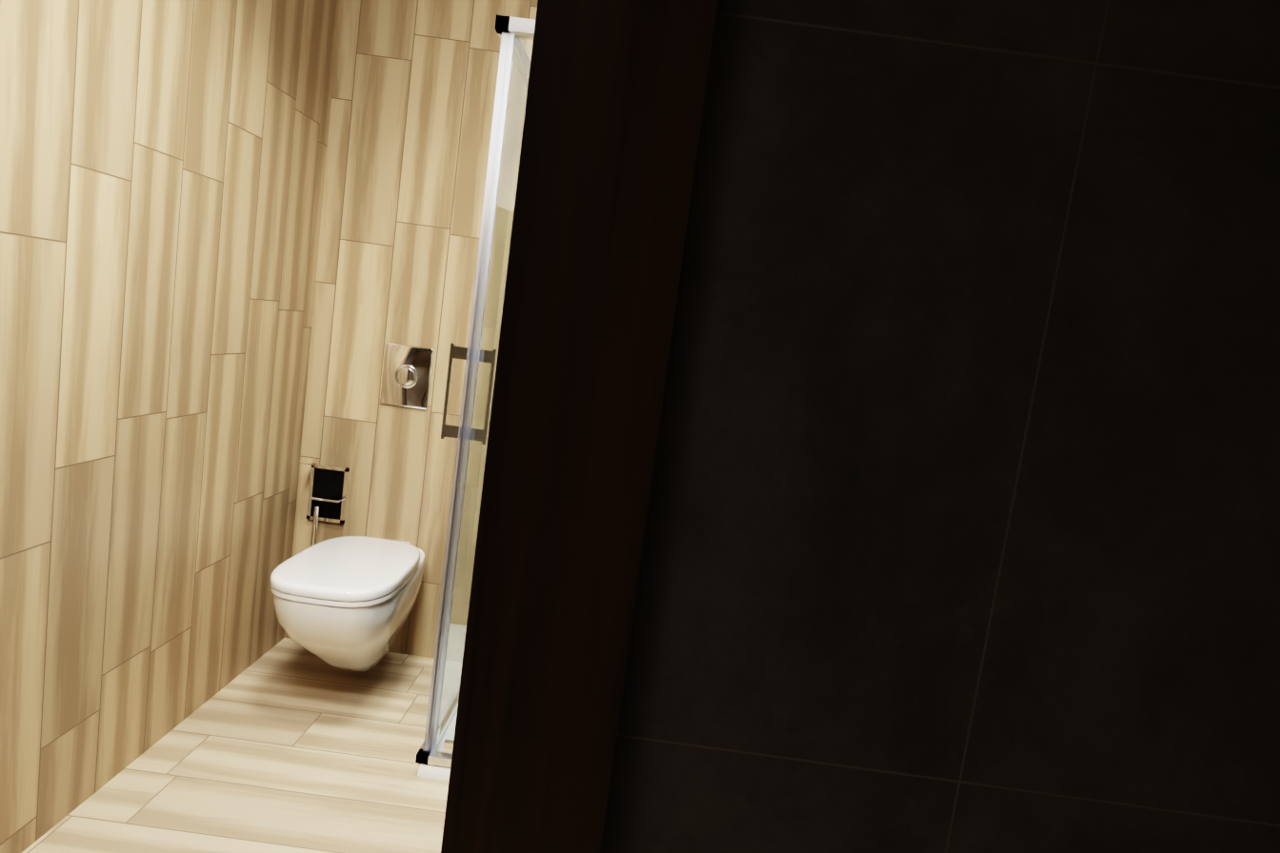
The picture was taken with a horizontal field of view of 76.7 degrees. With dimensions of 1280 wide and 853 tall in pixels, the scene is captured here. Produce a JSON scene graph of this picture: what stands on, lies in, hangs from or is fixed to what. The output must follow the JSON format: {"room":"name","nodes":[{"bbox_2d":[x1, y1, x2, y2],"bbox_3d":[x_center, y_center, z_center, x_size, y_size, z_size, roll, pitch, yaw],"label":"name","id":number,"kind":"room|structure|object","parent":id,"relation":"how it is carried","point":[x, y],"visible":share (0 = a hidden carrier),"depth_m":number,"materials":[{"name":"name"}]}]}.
{"room":"bathroom","nodes":[
{"label":"bathroom","id":0,"kind":"room"},
{"bbox_2d":[0,0,339,852],"bbox_3d":[-1.180,-0.377,1.905,0.100,2.500,2.450,8,7,0],"label":"wall","id":1,"kind":"structure","parent":0,"point":[162,170],"depth_m":1.90,"materials":[{"name":"brown wood"}]},
{"bbox_2d":[21,638,448,852],"bbox_3d":[-0.329,1.134,1.079,4.200,0.060,4.400,8,7,0],"label":"floor","id":2,"kind":"structure","parent":0,"point":[287,746],"depth_m":2.09,"materials":[{"name":"brown wood"}]},
{"bbox_2d":[417,763,450,781],"bbox_3d":[-0.193,0.918,2.663,0.800,0.040,1.000,8,7,0],"label":"shower tray","id":3,"kind":"object","parent":2,"relation":"on","point":[432,772],"visible":0.08,"depth_m":2.17,"materials":[{"name":"white ceramic"}]},
{"bbox_2d":[415,14,535,767],"bbox_3d":[-0.083,-0.050,2.550,0.840,1.919,1.000,8,7,0],"label":"shower enclosure","id":4,"kind":"object","parent":3,"relation":"on","point":[479,353],"visible":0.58,"depth_m":2.07,"materials":[{"name":"clear glass"}]},
{"bbox_2d":[284,0,538,658],"bbox_3d":[-0.787,-0.439,2.897,0.655,2.500,0.250,8,7,0],"label":"wall","id":5,"kind":"structure","parent":0,"point":[411,108],"depth_m":2.76,"materials":[{"name":"brown wood"}]},
{"bbox_2d":[310,505,319,546],"bbox_3d":[-1.142,0.469,2.828,0.088,0.397,0.105,8,7,0],"label":"toilet brush","id":6,"kind":"object","parent":5,"relation":"attached to","point":[314,525],"visible":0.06,"depth_m":2.80,"materials":[{"name":"silver metal"}]},
{"bbox_2d":[298,461,349,523],"bbox_3d":[-1.095,0.229,2.783,0.130,0.224,0.138,8,7,0],"label":"paper holder","id":7,"kind":"object","parent":5,"relation":"attached to","point":[328,491],"visible":1,"depth_m":2.85,"materials":[{"name":"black metal"}]},
{"bbox_2d":[269,536,424,671],"bbox_3d":[-0.904,0.591,2.557,0.355,0.382,0.660,8,7,0],"label":"toilet","id":8,"kind":"object","parent":5,"relation":"attached to","point":[345,603],"visible":1,"depth_m":2.34,"materials":[{"name":"white ceramic"}]},
{"bbox_2d":[380,342,433,409],"bbox_3d":[-0.805,-0.173,2.792,0.164,0.212,0.018,8,7,0],"label":"flush plate","id":9,"kind":"object","parent":5,"relation":"attached to","point":[407,376],"visible":1,"depth_m":2.79,"materials":[{"name":"silver metal"}]},
{"bbox_2d":[600,0,1279,852],"bbox_3d":[-0.162,-0.104,0.734,2.200,2.500,0.100,8,7,0],"label":"wall","id":10,"kind":"structure","parent":0,"point":[962,530],"depth_m":0.69,"materials":[{"name":"tile"}]},
{"bbox_2d":[440,0,718,852],"bbox_3d":[-0.539,0.002,0.746,1.100,2.190,0.175,8,7,0],"label":"door frame","id":11,"kind":"structure","parent":10,"relation":"attached to","point":[612,126],"depth_m":0.65,"materials":[{"name":"brown wood"}]}
]}

